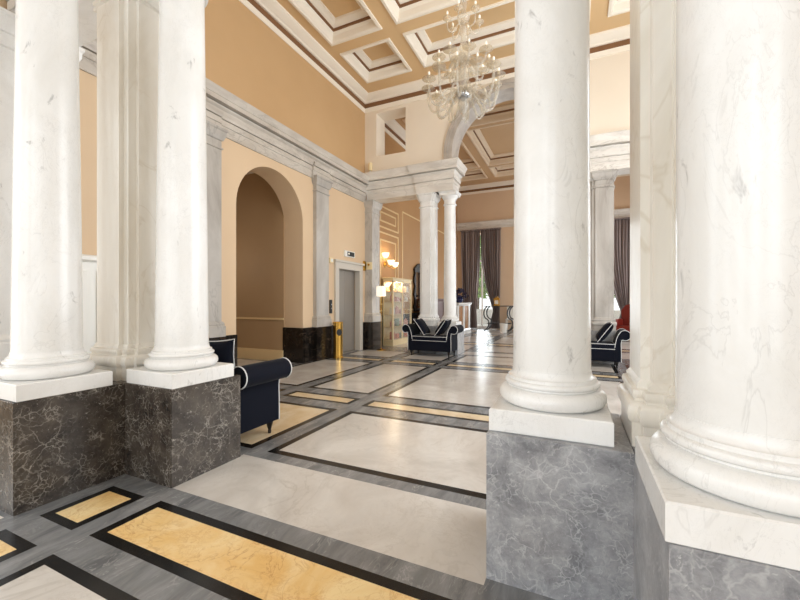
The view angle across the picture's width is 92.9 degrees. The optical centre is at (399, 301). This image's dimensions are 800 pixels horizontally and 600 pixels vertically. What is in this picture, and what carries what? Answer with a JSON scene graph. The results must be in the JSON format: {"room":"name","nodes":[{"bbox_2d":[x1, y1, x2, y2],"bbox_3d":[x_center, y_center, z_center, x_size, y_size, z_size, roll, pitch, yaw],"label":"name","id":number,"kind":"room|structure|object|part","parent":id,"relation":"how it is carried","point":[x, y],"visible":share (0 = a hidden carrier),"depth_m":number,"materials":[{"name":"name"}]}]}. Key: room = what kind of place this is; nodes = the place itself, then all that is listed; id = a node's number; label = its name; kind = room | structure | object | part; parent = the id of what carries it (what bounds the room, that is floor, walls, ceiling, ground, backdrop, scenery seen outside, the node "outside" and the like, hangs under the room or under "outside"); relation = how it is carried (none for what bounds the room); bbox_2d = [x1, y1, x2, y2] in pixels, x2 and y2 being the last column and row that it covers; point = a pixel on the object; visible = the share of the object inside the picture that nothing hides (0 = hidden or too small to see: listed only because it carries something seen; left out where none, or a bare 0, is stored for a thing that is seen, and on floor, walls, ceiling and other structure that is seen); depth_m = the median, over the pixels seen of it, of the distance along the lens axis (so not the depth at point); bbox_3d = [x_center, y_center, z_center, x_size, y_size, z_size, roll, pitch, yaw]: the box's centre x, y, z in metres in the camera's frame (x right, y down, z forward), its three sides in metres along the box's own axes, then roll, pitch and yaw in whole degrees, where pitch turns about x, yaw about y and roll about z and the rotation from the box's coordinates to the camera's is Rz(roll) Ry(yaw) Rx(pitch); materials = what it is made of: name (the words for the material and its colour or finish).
{"room":"historic interior","nodes":[
{"label":"historic interior","id":0,"kind":"room"},
{"bbox_2d":[0,0,456,349],"bbox_3d":[-2.043,-2.250,8.647,0.515,7.100,22.400,0,0,25],"label":"wall","id":1,"kind":"structure","parent":0,"point":[293,189],"depth_m":7.84,"materials":[{"name":"paint"}]},
{"bbox_2d":[6,0,96,46],"bbox_3d":[-2.724,-3.107,3.522,2.805,0.715,0.870,0,0,25],"label":"crown molding","id":2,"kind":"structure","parent":1,"relation":"attached to","point":[87,18],"depth_m":3.77,"materials":[{"name":"white stone"}]},
{"bbox_2d":[79,39,368,201],"bbox_3d":[-2.297,-3.033,7.300,0.220,0.665,6.780,0,0,25],"label":"cornice","id":3,"kind":"structure","parent":1,"relation":"attached to","point":[246,125],"depth_m":7.08,"materials":[{"name":"stone"}]},
{"bbox_2d":[226,322,364,366],"bbox_3d":[-2.564,0.930,7.522,0.550,0.740,6.720,0,0,25],"label":"baseboard","id":4,"kind":"structure","parent":1,"relation":"attached to","point":[297,342],"depth_m":8.12,"materials":[{"name":"black stone"}]},
{"bbox_2d":[329,300,331,312],"bbox_3d":[-1.623,0.120,8.938,0.034,0.320,0.100,0,0,25],"label":"panel","id":5,"kind":"object","parent":1,"relation":"attached to","point":[330,301],"visible":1,"depth_m":8.91,"materials":[{"name":"black plastic"}]},
{"bbox_2d":[333,259,364,353],"bbox_3d":[-1.478,0.155,9.730,0.535,2.330,1.360,0,0,25],"label":"door","id":6,"kind":"structure","parent":1,"relation":"in","point":[344,270],"depth_m":9.88,"materials":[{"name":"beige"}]},
{"bbox_3d":[-1.543,0.228,9.488,0.040,2.115,0.495,0,0,25],"label":"door","id":7,"kind":"part","parent":6,"relation":"part of","materials":[{"name":"silver metal"}]},
{"bbox_3d":[-1.336,0.228,9.937,0.040,2.115,0.495,0,0,25],"label":"door","id":8,"kind":"part","parent":6,"relation":"part of","materials":[{"name":"silver metal"}]},
{"bbox_2d":[344,250,354,257],"bbox_3d":[-1.281,-1.200,9.651,0.059,0.150,0.460,0,0,25],"label":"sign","id":9,"kind":"object","parent":1,"relation":"attached to","point":[350,254],"visible":1,"depth_m":9.60,"materials":[{"name":"white paint"}]},
{"bbox_2d":[380,238,395,304],"bbox_3d":[-0.368,-0.880,11.685,0.035,1.960,1.080,0,0,25],"label":"trim","id":10,"kind":"structure","parent":1,"relation":"attached to","point":[380,238],"depth_m":11.20,"materials":[{"name":"brown paint"}]},
{"bbox_2d":[380,211,395,226],"bbox_3d":[-0.368,-2.530,11.685,0.035,0.300,1.080,0,0,25],"label":"trim","id":11,"kind":"structure","parent":1,"relation":"attached to","point":[380,211],"depth_m":11.61,"materials":[{"name":"brown paint"}]},
{"bbox_2d":[380,206,398,233],"bbox_3d":[-0.368,-2.525,11.685,0.035,0.650,1.480,0,0,25],"label":"trim","id":12,"kind":"structure","parent":1,"relation":"attached to","point":[382,206],"depth_m":11.87,"materials":[{"name":"brown paint"}]},
{"bbox_2d":[380,231,398,311],"bbox_3d":[-0.368,-0.890,11.685,0.035,2.380,1.480,0,0,25],"label":"trim","id":13,"kind":"structure","parent":1,"relation":"attached to","point":[380,231],"depth_m":12.34,"materials":[{"name":"brown paint"}]},
{"bbox_2d":[382,252,398,268],"bbox_3d":[-0.326,-1.205,11.424,0.310,0.429,0.880,0,0,25],"label":"wall light","id":14,"kind":"object","parent":1,"relation":"attached to","point":[385,255],"visible":1,"depth_m":11.37,"materials":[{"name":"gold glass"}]},
{"bbox_2d":[382,312,419,344],"bbox_3d":[1.022,0.850,14.711,0.050,0.900,8.420,0,0,25],"label":"baseboard","id":15,"kind":"structure","parent":1,"relation":"attached to","point":[414,315],"depth_m":13.07,"materials":[{"name":"black stone"}]},
{"bbox_2d":[402,211,419,309],"bbox_3d":[0.673,-1.350,13.947,0.035,3.300,2.900,0,0,25],"label":"trim","id":16,"kind":"structure","parent":1,"relation":"attached to","point":[402,211],"depth_m":12.62,"materials":[{"name":"brown paint"}]},
{"bbox_2d":[413,264,419,310],"bbox_3d":[0.679,-0.515,13.834,0.060,1.730,0.937,0,0,25],"label":"wall mirror","id":17,"kind":"object","parent":1,"relation":"attached to","point":[416,278],"visible":0.58,"depth_m":13.67,"materials":[{"name":"black wood"}]},
{"bbox_2d":[416,272,419,307],"bbox_3d":[0.661,-0.415,13.843,0.020,1.330,0.620,0,0,25],"label":"mirror glass","id":18,"kind":"object","parent":17,"relation":"attached to","point":[417,273],"depth_m":13.76,"materials":[{"name":"mirror"}]},
{"bbox_2d":[385,124,513,192],"bbox_3d":[4.827,-5.295,12.932,8.430,0.110,8.490,0,0,25],"label":"band","id":19,"kind":"object","parent":1,"relation":"attached to","point":[386,125],"depth_m":17.57,"materials":[{"name":"paint"}]},
{"bbox_2d":[385,119,629,195],"bbox_3d":[4.827,-5.325,12.932,8.430,0.370,8.490,0,0,25],"label":"trim","id":20,"kind":"structure","parent":1,"relation":"attached to","point":[394,125],"depth_m":17.34,"materials":[{"name":"beige paint"}]},
{"bbox_2d":[236,173,283,349],"bbox_3d":[-4.421,-0.800,9.203,4.270,4.200,0.180,0,0,25],"label":"wall","id":21,"kind":"structure","parent":0,"point":[259,212],"depth_m":8.53,"materials":[{"name":"beige paint"}]},
{"bbox_2d":[237,347,282,360],"bbox_3d":[-4.466,1.180,9.105,4.270,0.240,0.035,0,0,25],"label":"baseboard","id":22,"kind":"structure","parent":21,"relation":"attached to","point":[246,353],"depth_m":8.48,"materials":[{"name":"beige"}]},
{"bbox_2d":[236,317,283,319],"bbox_3d":[-4.464,0.380,9.110,4.270,0.040,0.025,0,0,25],"label":"rail","id":23,"kind":"object","parent":21,"relation":"attached to","point":[236,317],"visible":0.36,"depth_m":8.48,"materials":[{"name":"brown"}]},
{"bbox_2d":[0,328,629,599],"bbox_3d":[-0.516,1.300,7.008,13.600,0.001,24.300,0,0,25],"label":"floor","id":24,"kind":"structure","parent":0,"point":[369,481],"depth_m":2.39,"materials":[{"name":"beige stone"}]},
{"bbox_2d":[0,6,84,365],"bbox_3d":[-3.870,-0.725,3.742,0.440,4.050,1.100,0,0,25],"label":"pilaster","id":25,"kind":"object","parent":24,"relation":"on","point":[7,18],"visible":0.16,"depth_m":3.62,"materials":[{"name":"white stone"}]},
{"bbox_3d":[-3.870,0.438,3.742,0.390,0.245,1.050,0,0,25],"label":"moulding","id":26,"kind":"part","parent":25,"relation":"part of","materials":[{"name":"white stone"}]},
{"bbox_2d":[0,0,124,515],"bbox_3d":[-2.485,-0.725,2.709,0.620,4.050,0.626,0,0,25],"label":"marble column","id":27,"kind":"structure","parent":24,"relation":"on","point":[62,418],"depth_m":2.52,"materials":[{"name":"white stone"}]},
{"bbox_3d":[-2.459,0.423,2.657,0.514,0.172,0.514,0,0,25],"label":"moulding","id":28,"kind":"part","parent":27,"relation":"part of","materials":[{"name":"white stone"}]},
{"bbox_2d":[82,254,96,353],"bbox_3d":[-3.582,0.380,4.534,0.160,1.840,0.660,0,0,25],"label":"wainscoting","id":29,"kind":"structure","parent":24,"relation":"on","point":[89,262],"depth_m":4.41,"materials":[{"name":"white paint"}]},
{"bbox_3d":[-3.582,-0.500,4.534,0.160,0.080,0.660,0,0,25],"label":"cap moulding","id":30,"kind":"part","parent":29,"relation":"part of","materials":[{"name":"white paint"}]},
{"bbox_2d":[89,0,158,383],"bbox_3d":[-2.239,-0.725,3.266,0.640,4.050,0.640,0,0,25],"label":"pier","id":31,"kind":"object","parent":24,"relation":"on","point":[127,30],"visible":0.57,"depth_m":3.04,"materials":[{"name":"white stone"}]},
{"bbox_3d":[-2.239,0.475,3.266,0.596,0.280,0.596,0,0,25],"label":"moulding","id":32,"kind":"part","parent":31,"relation":"part of","materials":[{"name":"beige stone"}]},
{"bbox_2d":[125,0,239,487],"bbox_3d":[-1.707,-0.725,3.028,0.538,4.050,0.598,0,0,25],"label":"marble column","id":33,"kind":"structure","parent":24,"relation":"on","point":[182,407],"depth_m":2.84,"materials":[{"name":"white stone"}]},
{"bbox_3d":[-1.716,0.423,2.997,0.510,0.172,0.510,0,0,25],"label":"moulding","id":34,"kind":"part","parent":33,"relation":"part of","materials":[{"name":"white stone"}]},
{"bbox_2d":[206,120,227,340],"bbox_3d":[-3.015,-0.725,5.848,0.230,4.050,0.700,0,0,25],"label":"pilaster","id":35,"kind":"object","parent":24,"relation":"on","point":[215,134],"visible":0.41,"depth_m":5.96,"materials":[{"name":"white stone"}]},
{"bbox_3d":[-3.015,0.438,5.848,0.180,0.245,0.650,0,0,25],"label":"moulding","id":36,"kind":"part","parent":35,"relation":"part of","materials":[{"name":"grey stone"}]},
{"bbox_2d":[234,357,291,433],"bbox_3d":[-1.810,0.926,3.756,1.406,0.748,0.574,0,0,25],"label":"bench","id":37,"kind":"object","parent":24,"relation":"on","point":[259,382],"visible":0.29,"depth_m":3.50,"materials":[{"name":"black fabric"}]},
{"bbox_2d":[209,339,234,366],"bbox_3d":[-1.877,0.600,3.815,0.473,0.463,0.207,0,0,-2],"label":"velvet cushion","id":38,"kind":"object","parent":37,"relation":"on","point":[224,349],"visible":0.26,"depth_m":3.74,"materials":[{"name":"black fabric"}]},
{"bbox_3d":[-1.291,1.232,3.760,0.068,0.135,0.068,0,0,25],"label":"leg","id":39,"kind":"part","parent":37,"relation":"part of","materials":[{"name":"black wood"}]},
{"bbox_2d":[312,175,332,360],"bbox_3d":[-1.773,-0.725,8.545,0.230,4.050,0.600,0,0,25],"label":"pilaster","id":40,"kind":"object","parent":24,"relation":"on","point":[321,320],"visible":0.95,"depth_m":8.45,"materials":[{"name":"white stone"}]},
{"bbox_3d":[-1.773,0.438,8.545,0.180,0.245,0.550,0,0,25],"label":"moulding","id":41,"kind":"part","parent":40,"relation":"part of","materials":[{"name":"grey stone"}]},
{"bbox_2d":[332,322,342,358],"bbox_3d":[-1.419,0.882,8.702,0.252,0.835,0.250,0,0,25],"label":"bin","id":42,"kind":"object","parent":24,"relation":"on","point":[337,326],"visible":1,"depth_m":8.61,"materials":[{"name":"gold metal"}]},
{"bbox_2d":[363,199,382,349],"bbox_3d":[-0.779,-0.725,10.548,0.360,4.050,0.630,0,0,25],"label":"pilaster","id":43,"kind":"object","parent":24,"relation":"on","point":[372,316],"depth_m":10.40,"materials":[{"name":"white stone"}]},
{"bbox_3d":[-0.881,-0.970,10.314,0.230,0.260,0.120,0,0,25],"label":"brass bracket","id":44,"kind":"part","parent":43,"relation":"part of","materials":[{"name":"gold metal"}]},
{"bbox_3d":[-0.838,-0.970,10.349,0.180,0.200,0.020,0,0,25],"label":"plate","id":45,"kind":"part","parent":43,"relation":"part of","materials":[{"name":"beige paint"}]},
{"bbox_3d":[-0.769,0.438,10.571,0.310,0.245,0.530,0,0,25],"label":"moulding","id":46,"kind":"part","parent":43,"relation":"part of","materials":[{"name":"grey stone"}]},
{"bbox_2d":[376,286,385,350],"bbox_3d":[-0.504,0.445,10.141,0.260,1.710,0.260,0,0,25],"label":"floor lamp","id":47,"kind":"object","parent":24,"relation":"on","point":[380,290],"visible":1,"depth_m":10.07,"materials":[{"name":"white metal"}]},
{"bbox_3d":[-0.504,-0.275,10.141,0.190,0.270,0.190,0,0,25],"label":"lamp shade","id":48,"kind":"part","parent":47,"relation":"part of","materials":[{"name":"white fabric"}]},
{"bbox_2d":[382,277,411,345],"bbox_3d":[-0.069,0.295,11.779,0.380,2.010,1.420,0,0,25],"label":"display cabinet","id":49,"kind":"object","parent":24,"relation":"on","point":[396,282],"visible":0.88,"depth_m":11.55,"materials":[{"name":"beige paint"}]},
{"bbox_3d":[-0.481,0.270,11.242,0.040,1.740,0.060,0,0,25],"label":"post","id":50,"kind":"part","parent":49,"relation":"part of","materials":[{"name":"beige paint"}]},
{"bbox_3d":[-0.209,0.270,11.117,0.040,1.740,0.060,0,0,25],"label":"post","id":51,"kind":"part","parent":49,"relation":"part of","materials":[{"name":"beige paint"}]},
{"bbox_3d":[-0.217,0.275,11.847,0.010,1.710,1.360,0,0,25],"label":"panel","id":52,"kind":"part","parent":49,"relation":"part of","materials":[{"name":"clear glass"}]},
{"bbox_2d":[394,318,398,325],"bbox_3d":[-0.098,0.634,11.645,0.100,0.230,0.160,0,0,25],"label":"gift box","id":53,"kind":"object","parent":49,"relation":"on","point":[396,320],"visible":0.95,"depth_m":11.58,"materials":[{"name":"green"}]},
{"bbox_3d":[0.067,0.270,11.716,0.040,1.740,0.060,0,0,25],"label":"post","id":54,"kind":"part","parent":49,"relation":"part of","materials":[{"name":"beige paint"}]},
{"bbox_3d":[0.343,0.270,12.316,0.040,1.740,0.060,0,0,25],"label":"post","id":55,"kind":"part","parent":49,"relation":"part of","materials":[{"name":"beige paint"}]},
{"bbox_2d":[414,192,440,352],"bbox_3d":[0.735,-0.725,9.879,0.580,4.050,0.580,0,0,25],"label":"pier","id":56,"kind":"object","parent":24,"relation":"on","point":[429,201],"visible":0.88,"depth_m":9.69,"materials":[{"name":"white stone"}]},
{"bbox_3d":[0.748,0.475,9.872,0.506,0.280,0.506,0,0,25],"label":"moulding","id":57,"kind":"part","parent":56,"relation":"part of","materials":[{"name":"white stone"}]},
{"bbox_2d":[418,299,443,321],"bbox_3d":[1.269,0.600,13.618,0.652,1.400,1.700,0,0,25],"label":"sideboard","id":58,"kind":"object","parent":24,"relation":"on","point":[440,301],"visible":0.19,"depth_m":13.22,"materials":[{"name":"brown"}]},
{"bbox_3d":[1.359,0.560,13.136,0.020,1.080,0.720,0,0,25],"label":"door","id":59,"kind":"part","parent":58,"relation":"part of","materials":[{"name":"brown wood"}]},
{"bbox_2d":[402,323,463,357],"bbox_3d":[0.796,0.926,9.212,1.406,0.748,0.574,0,0,25],"label":"armchair","id":60,"kind":"object","parent":24,"relation":"on","point":[448,343],"visible":0.98,"depth_m":8.99,"materials":[{"name":"black fabric"}]},
{"bbox_3d":[0.284,0.864,9.447,0.268,0.612,0.550,0,0,25],"label":"arm","id":61,"kind":"part","parent":60,"relation":"part of","materials":[{"name":"black fabric"}]},
{"bbox_2d":[414,318,430,334],"bbox_3d":[0.542,0.610,9.306,0.302,0.387,0.472,0,0,25],"label":"velvet cushion","id":62,"kind":"object","parent":60,"relation":"on","point":[420,323],"visible":1,"depth_m":9.15,"materials":[{"name":"black fabric"}]},
{"bbox_3d":[0.796,1.055,9.212,0.880,0.230,0.550,0,0,25],"label":"seat","id":63,"kind":"part","parent":60,"relation":"part of","materials":[{"name":"black fabric"}]},
{"bbox_2d":[412,334,446,340],"bbox_3d":[0.796,0.880,9.212,0.860,0.110,0.574,0,0,25],"label":"seat cushion","id":64,"kind":"object","parent":60,"relation":"on","point":[415,337],"depth_m":9.00,"materials":[{"name":"black fabric"}]},
{"bbox_2d":[434,319,450,335],"bbox_3d":[1.033,0.610,9.081,0.302,0.387,0.472,0,0,25],"label":"velvet cushion","id":65,"kind":"object","parent":60,"relation":"on","point":[443,326],"visible":1,"depth_m":8.92,"materials":[{"name":"black fabric"}]},
{"bbox_3d":[1.308,0.864,8.976,0.268,0.612,0.550,0,0,25],"label":"arm","id":66,"kind":"part","parent":60,"relation":"part of","materials":[{"name":"black fabric"}]},
{"bbox_2d":[435,190,463,354],"bbox_3d":[1.266,-0.725,9.634,0.570,4.050,0.580,0,0,25],"label":"marble column","id":67,"kind":"structure","parent":24,"relation":"on","point":[449,197],"depth_m":9.50,"materials":[{"name":"white stone"}]},
{"bbox_3d":[1.266,0.423,9.634,0.454,0.172,0.454,0,0,25],"label":"moulding","id":68,"kind":"part","parent":67,"relation":"part of","materials":[{"name":"white stone"}]},
{"bbox_2d":[456,303,471,333],"bbox_3d":[2.327,0.675,15.332,0.660,1.250,2.000,0,0,25],"label":"console","id":69,"kind":"object","parent":24,"relation":"on","point":[462,309],"visible":0.42,"depth_m":15.26},
{"bbox_2d":[456,288,468,302],"bbox_3d":[2.356,-0.245,14.891,0.736,0.590,0.662,0,0,25],"label":"flower vase","id":70,"kind":"object","parent":69,"relation":"on","point":[459,298],"visible":0.84,"depth_m":14.79,"materials":[{"name":"blue ceramic"}]},
{"bbox_3d":[2.327,0.640,15.332,0.460,0.920,1.720,0,0,25],"label":"panel","id":71,"kind":"part","parent":69,"relation":"part of","materials":[{"name":"brown wood"}]},
{"bbox_2d":[483,305,512,331],"bbox_3d":[4.343,0.736,16.606,1.283,1.113,0.760,0,0,25],"label":"table","id":72,"kind":"object","parent":24,"relation":"on","point":[510,307],"visible":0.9,"depth_m":16.55,"materials":[{"name":"black metal"}]},
{"bbox_3d":[3.759,0.747,16.545,0.272,1.092,0.056,0,0,25],"label":"leg","id":73,"kind":"part","parent":72,"relation":"part of","materials":[{"name":"grey metal"}]},
{"bbox_3d":[4.010,0.747,17.090,0.272,1.092,0.056,0,0,25],"label":"leg","id":74,"kind":"part","parent":72,"relation":"part of","materials":[{"name":"grey metal"}]},
{"bbox_2d":[493,296,499,305],"bbox_3d":[4.233,-0.029,16.602,0.260,0.418,0.200,0,0,25],"label":"mantel clock","id":75,"kind":"object","parent":72,"relation":"on","point":[496,299],"visible":1,"depth_m":16.53,"materials":[{"name":"gold metal"}]},
{"bbox_3d":[4.667,0.747,16.126,0.272,1.092,0.056,0,0,25],"label":"leg","id":76,"kind":"part","parent":72,"relation":"part of","materials":[{"name":"grey metal"}]},
{"bbox_2d":[499,323,506,332],"bbox_3d":[4.327,1.113,15.898,0.340,0.375,0.340,0,0,25],"label":"waste bin","id":77,"kind":"object","parent":24,"relation":"on","point":[503,326],"visible":1,"depth_m":15.78,"materials":[{"name":"white paint"}]},
{"bbox_2d":[505,305,513,329],"bbox_3d":[5.012,0.740,17.099,0.460,1.120,0.455,0,0,25],"label":"dining chair","id":78,"kind":"object","parent":24,"relation":"on","point":[511,311],"visible":0.37,"depth_m":17.29,"materials":[{"name":"white paint"}]},
{"bbox_3d":[5.098,0.465,17.285,0.460,0.570,0.045,0,0,25],"label":"backrest","id":79,"kind":"part","parent":78,"relation":"part of","materials":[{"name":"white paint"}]},
{"bbox_2d":[486,0,634,599],"bbox_3d":[0.802,-0.725,1.931,0.598,4.050,0.600,0,0,25],"label":"marble column","id":80,"kind":"structure","parent":24,"relation":"on","point":[560,465],"depth_m":1.76,"materials":[{"name":"white stone"}]},
{"bbox_3d":[0.770,0.423,1.941,0.506,0.172,0.506,0,0,25],"label":"moulding","id":81,"kind":"part","parent":80,"relation":"part of","materials":[{"name":"white stone"}]},
{"bbox_2d":[590,168,617,363],"bbox_3d":[4.354,-0.725,8.212,0.600,4.050,0.600,0,0,25],"label":"pier","id":82,"kind":"object","parent":24,"relation":"on","point":[602,186],"visible":0.79,"depth_m":8.01,"materials":[{"name":"white stone"}]},
{"bbox_3d":[4.354,0.475,8.212,0.556,0.280,0.556,0,0,25],"label":"moulding","id":83,"kind":"part","parent":82,"relation":"part of","materials":[{"name":"grey stone"}]},
{"bbox_2d":[591,328,629,367],"bbox_3d":[3.885,0.926,7.789,1.406,0.748,0.574,0,0,25],"label":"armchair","id":84,"kind":"object","parent":24,"relation":"on","point":[611,351],"visible":0.52,"depth_m":7.41,"materials":[{"name":"black fabric"}]},
{"bbox_2d":[591,341,614,348],"bbox_3d":[3.885,0.880,7.789,0.860,0.110,0.574,0,0,25],"label":"seat cushion","id":85,"kind":"object","parent":84,"relation":"on","point":[594,344],"depth_m":7.47,"materials":[{"name":"black fabric"}]},
{"bbox_3d":[3.885,1.055,7.789,0.880,0.230,0.550,0,0,25],"label":"seat","id":86,"kind":"part","parent":84,"relation":"part of","materials":[{"name":"black fabric"}]},
{"bbox_2d":[596,322,613,341],"bbox_3d":[4.121,0.610,7.658,0.302,0.387,0.472,0,0,25],"label":"velvet cushion","id":87,"kind":"object","parent":84,"relation":"on","point":[606,329],"visible":1,"depth_m":7.50,"materials":[{"name":"black fabric"}]},
{"bbox_3d":[4.396,0.864,7.553,0.268,0.612,0.550,0,0,25],"label":"arm","id":88,"kind":"part","parent":84,"relation":"part of","materials":[{"name":"black fabric"}]},
{"bbox_2d":[615,304,629,331],"bbox_3d":[7.588,0.680,12.490,0.720,1.240,0.840,0,0,-42],"label":"armchair","id":89,"kind":"object","parent":24,"relation":"on","point":[624,322],"visible":0.23,"depth_m":12.74,"materials":[{"name":"red fabric"}]},
{"bbox_3d":[7.316,0.840,12.729,0.640,0.520,0.120,0,0,-42],"label":"armrest","id":90,"kind":"part","parent":89,"relation":"part of","materials":[{"name":"red fabric"}]},
{"bbox_3d":[7.573,0.950,12.476,0.680,0.300,0.720,0,0,-42],"label":"seat","id":91,"kind":"part","parent":89,"relation":"part of","materials":[{"name":"fabric"}]},
{"bbox_3d":[7.802,0.455,12.685,0.140,0.790,0.760,0,0,-42],"label":"backrest","id":92,"kind":"part","parent":89,"relation":"part of","materials":[{"name":"red fabric"}]},
{"bbox_2d":[617,0,675,453],"bbox_3d":[1.349,-0.725,1.674,0.690,4.050,0.690,0,0,25],"label":"pier","id":93,"kind":"object","parent":24,"relation":"on","point":[646,395],"visible":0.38,"depth_m":1.56,"materials":[{"name":"white stone"}]},
{"bbox_3d":[1.349,0.475,1.674,0.646,0.280,0.646,0,0,25],"label":"moulding","id":94,"kind":"part","parent":93,"relation":"part of","materials":[{"name":"beige stone"}]},
{"bbox_2d":[634,0,799,599],"bbox_3d":[1.075,-0.725,1.125,0.608,4.050,0.631,0,0,25],"label":"marble column","id":95,"kind":"structure","parent":24,"relation":"on","point":[717,486],"depth_m":0.97,"materials":[{"name":"white stone"}]},
{"bbox_3d":[1.028,0.423,1.099,0.514,0.172,0.514,0,0,25],"label":"moulding","id":96,"kind":"part","parent":95,"relation":"part of","materials":[{"name":"white stone"}]},
{"bbox_2d":[277,0,629,92],"bbox_3d":[1.441,-5.683,5.579,8.410,0.435,6.720,0,0,25],"label":"ceiling","id":97,"kind":"structure","parent":0,"point":[381,44],"depth_m":7.89,"materials":[{"name":"beige paint"}]},
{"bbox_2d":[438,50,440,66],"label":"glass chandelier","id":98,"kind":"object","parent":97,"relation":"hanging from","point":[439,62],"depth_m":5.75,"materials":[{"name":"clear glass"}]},
{"bbox_2d":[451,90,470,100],"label":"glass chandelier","id":99,"kind":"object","parent":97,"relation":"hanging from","point":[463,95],"depth_m":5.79,"materials":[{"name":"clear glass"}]},
{"bbox_2d":[395,100,513,185],"bbox_3d":[4.827,-5.683,12.932,8.410,0.435,8.470,0,0,25],"label":"ceiling","id":100,"kind":"structure","parent":0,"point":[486,150],"depth_m":13.95,"materials":[{"name":"beige paint"}]},
{"bbox_2d":[365,50,629,172],"bbox_3d":[2.951,-4.625,8.858,8.410,2.350,0.500,0,0,25],"label":"wall","id":101,"kind":"structure","parent":0,"point":[428,121],"depth_m":9.49,"materials":[{"name":"beige paint"}]},
{"bbox_2d":[364,157,466,203],"bbox_3d":[0.296,-3.107,10.080,2.805,0.715,0.870,0,0,25],"label":"crown molding","id":102,"kind":"structure","parent":101,"relation":"attached to","point":[398,184],"depth_m":9.73,"materials":[{"name":"grey stone"}]},
{"bbox_2d":[368,162,371,171],"bbox_3d":[-0.798,-3.595,10.221,0.110,0.260,0.110,0,0,25],"label":"spotlight","id":103,"kind":"object","parent":102,"relation":"on","point":[370,163],"visible":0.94,"depth_m":10.18,"materials":[{"name":"white paint"}]},
{"bbox_2d":[444,78,514,158],"bbox_3d":[2.542,-4.290,9.046,2.940,1.660,0.610,0,0,25],"label":"arch","id":104,"kind":"object","parent":102,"relation":"on","point":[503,90],"visible":0.5,"depth_m":9.25,"materials":[{"name":"grey stone"}]},
{"bbox_2d":[239,0,629,112],"bbox_3d":[1.441,-5.325,5.579,8.430,0.370,6.740,0,0,25],"label":"trim","id":105,"kind":"structure","parent":101,"relation":"attached to","point":[273,8],"depth_m":8.72,"materials":[{"name":"white paint"}]},
{"bbox_2d":[247,0,629,108],"bbox_3d":[1.441,-5.295,5.579,8.430,0.110,6.740,0,0,25],"label":"band","id":106,"kind":"object","parent":101,"relation":"attached to","point":[255,4],"visible":0.44,"depth_m":8.85,"materials":[{"name":"brown paint"}]},
{"bbox_2d":[590,129,629,174],"bbox_3d":[5.233,-3.107,7.807,3.785,0.715,0.870,0,0,25],"label":"crown molding","id":107,"kind":"structure","parent":101,"relation":"attached to","point":[610,150],"depth_m":7.88,"materials":[{"name":"grey stone"}]},
{"bbox_2d":[457,176,629,329],"bbox_3d":[6.728,-2.250,16.939,8.910,7.100,0.400,0,0,25],"label":"wall","id":108,"kind":"structure","parent":0,"point":[497,205],"depth_m":17.61,"materials":[{"name":"beige paint"}]},
{"bbox_2d":[460,229,480,327],"bbox_3d":[3.353,-1.075,18.110,0.960,4.650,0.177,0,0,25],"label":"window curtain","id":109,"kind":"object","parent":108,"relation":"hanging from","point":[470,239],"visible":0.8,"depth_m":18.09,"materials":[{"name":"grey fabric"}]},
{"bbox_2d":[477,234,494,328],"bbox_3d":[3.951,-0.975,18.262,1.440,4.550,0.080,0,0,25],"label":"window","id":110,"kind":"structure","parent":108,"relation":"in","point":[481,326],"depth_m":18.23,"materials":[{"name":"white paint"}]},
{"bbox_2d":[480,227,500,328],"bbox_3d":[4.225,-1.074,17.708,0.960,4.653,0.177,0,0,25],"label":"window curtain","id":111,"kind":"object","parent":108,"relation":"hanging from","point":[490,237],"visible":0.91,"depth_m":17.66,"materials":[{"name":"grey fabric"}]},
{"bbox_2d":[456,208,629,230],"bbox_3d":[6.640,-3.620,16.869,8.730,0.360,0.520,0,0,25],"label":"crown molding","id":112,"kind":"structure","parent":108,"relation":"attached to","point":[618,213],"depth_m":17.68,"materials":[{"name":"grey stone"}]},
{"bbox_2d":[614,217,629,318],"bbox_3d":[8.902,-1.074,15.554,0.960,4.653,0.177,0,0,25],"label":"window curtain","id":113,"kind":"object","parent":108,"relation":"hanging from","point":[621,225],"visible":0.58,"depth_m":15.47,"materials":[{"name":"grey fabric"}]},
{"label":"outside","id":114,"kind":"structure","parent":0,"visible":0},
{"bbox_3d":[9.143,1.360,24.634,28.000,0.080,15.600,0,0,25],"label":"terrace","id":115,"kind":"object","parent":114,"visible":0},
{"bbox_2d":[477,236,488,308],"bbox_3d":[5.076,-1.931,25.715,4.730,6.528,4.697,0,0,25],"label":"tree","id":116,"kind":"object","parent":115,"relation":"on","point":[484,284],"visible":0.05,"depth_m":25.01,"materials":[{"name":"green plant"}]},
{"bbox_2d":[477,309,620,323],"bbox_3d":[7.449,0.885,20.956,24.000,0.870,0.300,0,0,25],"label":"wall","id":117,"kind":"structure","parent":115,"relation":"on","point":[490,311],"depth_m":21.90,"materials":[{"name":"grey stone"}]}
]}

